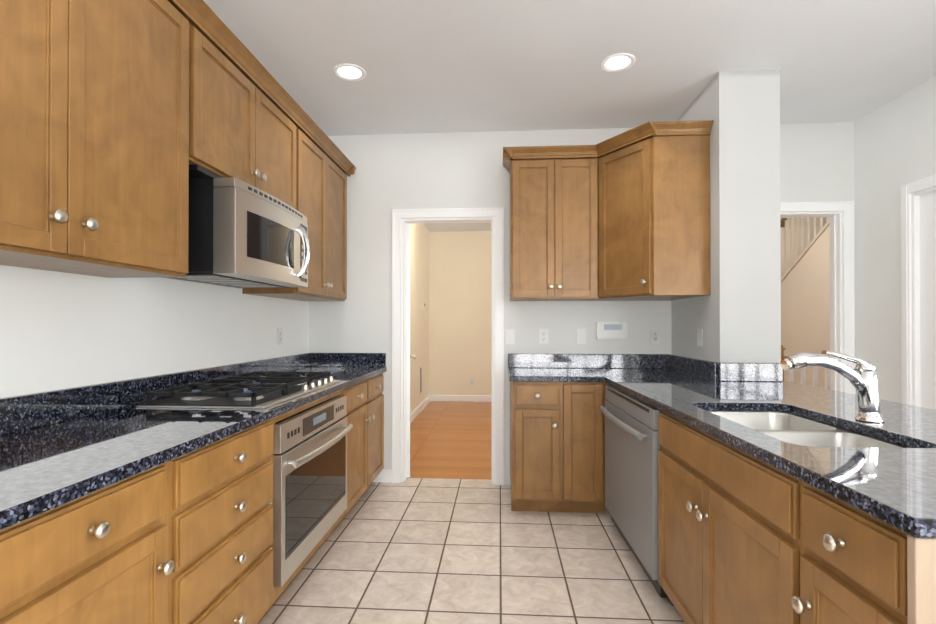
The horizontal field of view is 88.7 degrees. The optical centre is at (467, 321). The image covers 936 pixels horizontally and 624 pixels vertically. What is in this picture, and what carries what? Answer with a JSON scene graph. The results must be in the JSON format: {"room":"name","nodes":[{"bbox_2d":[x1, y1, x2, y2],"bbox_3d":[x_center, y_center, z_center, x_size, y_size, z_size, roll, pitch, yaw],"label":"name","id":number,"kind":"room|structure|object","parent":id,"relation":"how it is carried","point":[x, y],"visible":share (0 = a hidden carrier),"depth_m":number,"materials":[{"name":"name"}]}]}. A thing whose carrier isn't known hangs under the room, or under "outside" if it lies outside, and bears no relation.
{"room":"kitchen","nodes":[
{"label":"kitchen","id":0,"kind":"room"},
{"bbox_2d":[0,265,307,397],"bbox_3d":[-1.550,-0.130,0.675,0.110,2.770,6.610,0,0,4],"label":"wall","id":1,"kind":"structure","parent":0,"point":[58,331],"depth_m":1.96,"materials":[{"name":"paint"}]},
{"bbox_2d":[0,0,188,277],"bbox_3d":[-1.262,-0.676,1.343,0.374,1.000,1.065,0,0,4],"label":"upper cabinet","id":2,"kind":"object","parent":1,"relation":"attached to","point":[94,137],"visible":1,"depth_m":1.44,"materials":[{"name":"brown wood"}]},
{"bbox_2d":[189,24,295,208],"bbox_3d":[-1.195,-0.903,2.365,0.374,0.535,0.980,0,0,4],"label":"upper cabinet","id":3,"kind":"object","parent":1,"relation":"attached to","point":[242,127],"visible":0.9,"depth_m":2.18,"materials":[{"name":"brown wood"}]},
{"bbox_2d":[162,164,309,287],"bbox_3d":[-1.124,-0.415,2.358,0.515,0.436,0.972,0,0,4],"label":"microwave","id":4,"kind":"object","parent":3,"relation":"attached to","point":[242,234],"visible":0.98,"depth_m":2.10,"materials":[{"name":"silver metal"}]},
{"bbox_2d":[168,0,355,176],"bbox_3d":[-1.188,-1.206,2.328,0.392,0.070,3.034,0,0,4],"label":"crown molding","id":5,"kind":"structure","parent":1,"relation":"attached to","point":[203,19],"depth_m":2.30,"materials":[{"name":"brown wood"}]},
{"bbox_2d":[277,328,281,344],"bbox_3d":[-1.313,0.100,3.343,0.008,0.116,0.072,0,0,4],"label":"electrical outlet","id":6,"kind":"object","parent":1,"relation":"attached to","point":[279,336],"visible":1,"depth_m":3.33,"materials":[{"name":"white plastic"}]},
{"bbox_2d":[242,128,346,300],"bbox_3d":[-1.131,-0.665,3.319,0.374,1.000,0.935,0,0,4],"label":"upper cabinet","id":7,"kind":"object","parent":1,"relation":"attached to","point":[321,191],"visible":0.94,"depth_m":3.25,"materials":[{"name":"brown wood"}]},
{"bbox_2d":[410,223,429,413],"bbox_3d":[-0.816,-0.101,5.883,0.110,2.770,3.880,0,0,4],"label":"wall","id":8,"kind":"structure","parent":0,"point":[419,234],"depth_m":6.87,"materials":[{"name":"paint"}]},
{"bbox_2d":[410,395,430,422],"bbox_3d":[-0.746,1.234,5.930,0.017,0.100,3.798,0,0,4],"label":"baseboard","id":9,"kind":"structure","parent":8,"relation":"attached to","point":[428,399],"depth_m":6.77,"materials":[{"name":"white wood"}]},
{"bbox_2d":[419,366,421,393],"bbox_3d":[-0.685,0.840,6.931,0.008,0.380,0.160,0,0,4],"label":"air vent","id":10,"kind":"object","parent":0,"point":[420,379],"visible":1,"depth_m":6.91,"materials":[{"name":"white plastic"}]},
{"bbox_2d":[258,401,685,623],"bbox_3d":[2.044,1.295,2.439,7.050,0.060,10.620,0,0,4],"label":"floor","id":11,"kind":"structure","parent":0,"point":[436,551],"depth_m":2.56,"materials":[{"name":"tile"}]},
{"bbox_2d":[0,463,173,623],"bbox_3d":[-1.152,0.817,0.831,0.659,0.878,1.045,0,0,4],"label":"base cabinet","id":12,"kind":"object","parent":11,"relation":"on","point":[100,556],"visible":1,"depth_m":1.08,"materials":[{"name":"brown wood"}]},
{"bbox_2d":[0,353,386,530],"bbox_3d":[-1.081,0.310,2.074,0.638,0.145,3.528,0,0,4],"label":"countertop","id":13,"kind":"structure","parent":12,"relation":"on","point":[59,447],"depth_m":1.53,"materials":[{"name":"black stone"}]},
{"bbox_2d":[136,371,339,408],"bbox_3d":[-1.049,0.317,2.381,0.535,0.062,0.915,0,0,4],"label":"cooktop","id":14,"kind":"object","parent":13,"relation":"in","point":[254,390],"visible":1,"depth_m":2.11,"materials":[{"name":"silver metal"}]},
{"bbox_2d":[165,418,272,623],"bbox_3d":[-1.097,0.822,1.669,0.659,0.878,0.635,0,0,4],"label":"base cabinet","id":15,"kind":"object","parent":11,"relation":"on","point":[219,513],"visible":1,"depth_m":1.58,"materials":[{"name":"brown wood"}]},
{"bbox_2d":[257,390,340,623],"bbox_3d":[-1.076,0.826,2.417,0.603,0.878,0.860,0,0,4],"label":"base cabinet","id":16,"kind":"object","parent":11,"relation":"on","point":[278,592],"visible":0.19,"depth_m":2.22,"materials":[{"name":"brown wood"}]},
{"bbox_2d":[273,395,352,586],"bbox_3d":[-1.001,0.761,2.413,0.667,0.664,0.850,0,0,4],"label":"oven","id":17,"kind":"object","parent":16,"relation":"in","point":[310,477],"visible":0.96,"depth_m":2.22,"materials":[{"name":"silver metal"}]},
{"bbox_2d":[329,373,383,534],"bbox_3d":[-0.987,0.831,3.336,0.659,0.878,0.986,0,0,4],"label":"base cabinet","id":18,"kind":"object","parent":11,"relation":"on","point":[365,434],"visible":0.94,"depth_m":3.24,"materials":[{"name":"brown wood"}]},
{"bbox_2d":[510,381,606,512],"bbox_3d":[0.611,0.831,3.394,0.614,0.878,0.664,0,0,4],"label":"base cabinet","id":19,"kind":"object","parent":11,"relation":"on","point":[557,446],"visible":1,"depth_m":3.11,"materials":[{"name":"brown wood"}]},
{"bbox_2d":[600,385,673,605],"bbox_3d":[1.118,0.829,2.560,0.676,0.872,0.887,0,0,4],"label":"dishwasher","id":20,"kind":"object","parent":11,"relation":"on","point":[632,446],"visible":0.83,"depth_m":2.40,"materials":[{"name":"silver metal"}]},
{"bbox_2d":[658,411,804,623],"bbox_3d":[1.118,0.821,1.632,0.678,0.878,0.981,0,0,4],"label":"base cabinet","id":21,"kind":"object","parent":11,"relation":"on","point":[731,548],"visible":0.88,"depth_m":1.53,"materials":[{"name":"brown wood"}]},
{"bbox_2d":[508,353,935,537],"bbox_3d":[1.055,0.311,2.256,1.680,0.145,2.883,0,0,4],"label":"countertop","id":22,"kind":"structure","parent":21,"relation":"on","point":[895,487],"depth_m":1.79,"materials":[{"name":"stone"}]},
{"bbox_2d":[706,410,906,447],"bbox_3d":[1.128,0.481,1.684,0.470,0.197,0.802,0,0,4],"label":"sink","id":23,"kind":"object","parent":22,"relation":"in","point":[792,428],"visible":0.27,"depth_m":1.69,"materials":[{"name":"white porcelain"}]},
{"bbox_2d":[780,350,884,422],"bbox_3d":[1.268,0.222,1.665,0.350,0.245,0.080,0,0,-4],"label":"faucet","id":24,"kind":"object","parent":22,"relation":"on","point":[862,377],"visible":1,"depth_m":1.65,"materials":[{"name":"silver metal"}]},
{"bbox_2d":[781,345,829,388],"bbox_3d":[3.644,0.755,4.742,1.240,1.045,0.110,0,0,4],"label":"stair railing","id":25,"kind":"object","parent":11,"relation":"on","point":[815,376],"visible":0.04,"depth_m":4.75,"materials":[{"name":"white wood"}]},
{"bbox_2d":[791,482,935,623],"bbox_3d":[1.085,0.818,0.985,0.672,0.878,0.342,0,0,4],"label":"base cabinet","id":26,"kind":"object","parent":11,"relation":"on","point":[857,566],"visible":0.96,"depth_m":0.97,"materials":[{"name":"brown wood"}]},
{"bbox_2d":[203,0,935,231],"bbox_3d":[2.044,-1.555,2.455,7.050,0.100,10.620,0,0,4],"label":"ceiling","id":27,"kind":"structure","parent":0,"point":[441,66],"depth_m":2.71,"materials":[{"name":"paint"}]},
{"bbox_2d":[333,63,365,80],"bbox_3d":[-0.712,-1.498,2.882,0.196,0.007,0.196,0,0,4],"label":"recessed light","id":28,"kind":"object","parent":27,"relation":"in","point":[348,72],"visible":1,"depth_m":2.88,"materials":[{"name":"white"}]},
{"bbox_2d":[600,53,634,71],"bbox_3d":[0.867,-1.499,2.775,0.196,0.007,0.196,0,0,4],"label":"recessed light","id":29,"kind":"object","parent":27,"relation":"in","point":[617,62],"visible":1,"depth_m":2.77,"materials":[{"name":"white"}]},
{"bbox_2d":[308,122,851,484],"bbox_3d":[0.809,-0.113,3.776,4.170,2.770,0.110,0,0,4],"label":"wall","id":30,"kind":"structure","parent":0,"point":[458,169],"depth_m":3.78,"materials":[{"name":"paint"}]},
{"bbox_2d":[373,469,391,481],"bbox_3d":[-0.747,1.222,3.807,0.300,0.100,0.014,0,0,4],"label":"baseboard","id":31,"kind":"structure","parent":30,"relation":"attached to","point":[384,475],"depth_m":3.79,"materials":[{"name":"white wood"}]},
{"bbox_2d":[406,223,415,477],"bbox_3d":[-0.555,0.232,4.232,0.216,2.061,0.702,0,0,4],"label":"door leaf","id":32,"kind":"structure","parent":30,"relation":"in","point":[409,356],"depth_m":3.89,"materials":[{"name":"white wood"}]},
{"bbox_2d":[392,208,503,484],"bbox_3d":[-0.157,0.190,3.836,0.881,2.162,0.153,0,0,4],"label":"trim","id":33,"kind":"structure","parent":30,"relation":"attached to","point":[495,216],"depth_m":3.78,"materials":[{"name":"white wood"}]},
{"bbox_2d":[505,329,514,343],"bbox_3d":[0.329,0.117,3.741,0.072,0.116,0.017,0,0,4],"label":"light switch","id":34,"kind":"object","parent":30,"relation":"attached to","point":[509,336],"visible":1,"depth_m":3.74,"materials":[{"name":"white plastic"}]},
{"bbox_2d":[539,329,548,343],"bbox_3d":[0.591,0.112,3.728,0.072,0.116,0.008,0,0,4],"label":"electrical outlet","id":35,"kind":"object","parent":30,"relation":"attached to","point":[543,336],"visible":1,"depth_m":3.73,"materials":[{"name":"white plastic"}]},
{"bbox_2d":[503,145,599,300],"bbox_3d":[0.608,-0.699,3.544,0.700,1.070,0.382,0,0,4],"label":"upper cabinet","id":36,"kind":"object","parent":30,"relation":"attached to","point":[554,223],"visible":0.98,"depth_m":3.41,"materials":[{"name":"brown wood"}]},
{"bbox_2d":[576,329,585,343],"bbox_3d":[0.877,0.112,3.705,0.072,0.116,0.017,0,0,4],"label":"light switch","id":37,"kind":"object","parent":30,"relation":"attached to","point":[580,336],"visible":1,"depth_m":3.71,"materials":[{"name":"white plastic"}]},
{"bbox_2d":[596,322,626,338],"bbox_3d":[1.104,0.067,3.684,0.230,0.136,0.030,0,0,4],"label":"thermostat panel","id":38,"kind":"object","parent":30,"relation":"attached to","point":[611,330],"visible":1,"depth_m":3.67,"materials":[{"name":"white plastic"}]},
{"bbox_2d":[650,329,659,343],"bbox_3d":[1.437,0.110,3.672,0.072,0.116,0.008,0,0,4],"label":"electrical outlet","id":39,"kind":"object","parent":30,"relation":"attached to","point":[654,336],"visible":1,"depth_m":3.67,"materials":[{"name":"white plastic"}]},
{"bbox_2d":[780,201,854,393],"bbox_3d":[2.415,0.187,3.657,0.926,2.167,0.135,0,0,4],"label":"trim","id":40,"kind":"structure","parent":30,"relation":"attached to","point":[842,327],"depth_m":3.59,"materials":[{"name":"white wood"}]},
{"bbox_2d":[430,227,820,395],"bbox_3d":[2.585,-0.091,7.678,6.660,2.770,0.110,0,0,4],"label":"wall","id":41,"kind":"structure","parent":0,"point":[451,322],"depth_m":7.80,"materials":[{"name":"paint"}]},
{"bbox_2d":[431,395,491,401],"bbox_3d":[0.011,1.244,7.776,1.226,0.100,0.014,0,0,4],"label":"baseboard","id":42,"kind":"structure","parent":41,"relation":"attached to","point":[458,398],"depth_m":7.78,"materials":[{"name":"white wood"}]},
{"bbox_2d":[668,69,783,362],"bbox_3d":[1.706,-0.116,3.246,0.350,2.770,0.790,0,0,4],"label":"wall","id":43,"kind":"structure","parent":0,"point":[740,318],"depth_m":2.86,"materials":[{"name":"paint"}]},
{"bbox_2d":[592,120,713,300],"bbox_3d":[1.191,-0.700,3.320,0.683,1.070,0.754,0,0,4],"label":"upper cabinet","id":44,"kind":"object","parent":43,"relation":"attached to","point":[654,211],"visible":0.96,"depth_m":3.01,"materials":[{"name":"brown wood"}]},
{"bbox_2d":[697,328,702,345],"bbox_3d":[1.513,0.101,3.138,0.017,0.116,0.072,0,0,4],"label":"light switch","id":45,"kind":"object","parent":43,"relation":"attached to","point":[699,336],"visible":1,"depth_m":3.13,"materials":[{"name":"white plastic"}]},
{"bbox_2d":[781,226,829,387],"bbox_3d":[4.478,-0.060,6.445,0.100,2.694,2.060,0,0,4],"label":"wall","id":46,"kind":"structure","parent":0,"point":[805,305],"depth_m":6.20,"materials":[{"name":"paint"}]},
{"bbox_2d":[780,217,828,282],"bbox_3d":[4.902,-0.813,6.440,1.013,1.336,2.097,0,0,4],"label":"stair railing","id":47,"kind":"object","parent":46,"relation":"on","point":[784,222],"visible":0.27,"depth_m":6.44,"materials":[{"name":"beige paint"}]},
{"bbox_2d":[852,76,935,402],"bbox_3d":[2.735,-0.132,0.392,0.120,2.770,6.610,0,0,4],"label":"wall","id":48,"kind":"structure","parent":0,"point":[894,145],"depth_m":3.30,"materials":[{"name":"paint"}]},
{"bbox_2d":[900,175,935,406],"bbox_3d":[2.877,0.186,2.646,0.132,2.158,0.998,0,0,4],"label":"trim","id":49,"kind":"structure","parent":48,"relation":"attached to","point":[910,211],"depth_m":3.08,"materials":[{"name":"white wood"}]},
{"bbox_2d":[920,191,935,409],"bbox_3d":[2.851,0.222,2.647,0.097,2.063,0.830,0,0,4],"label":"door leaf","id":50,"kind":"structure","parent":48,"relation":"in","point":[928,288],"depth_m":3.00,"materials":[{"name":"white wood"}]}
]}

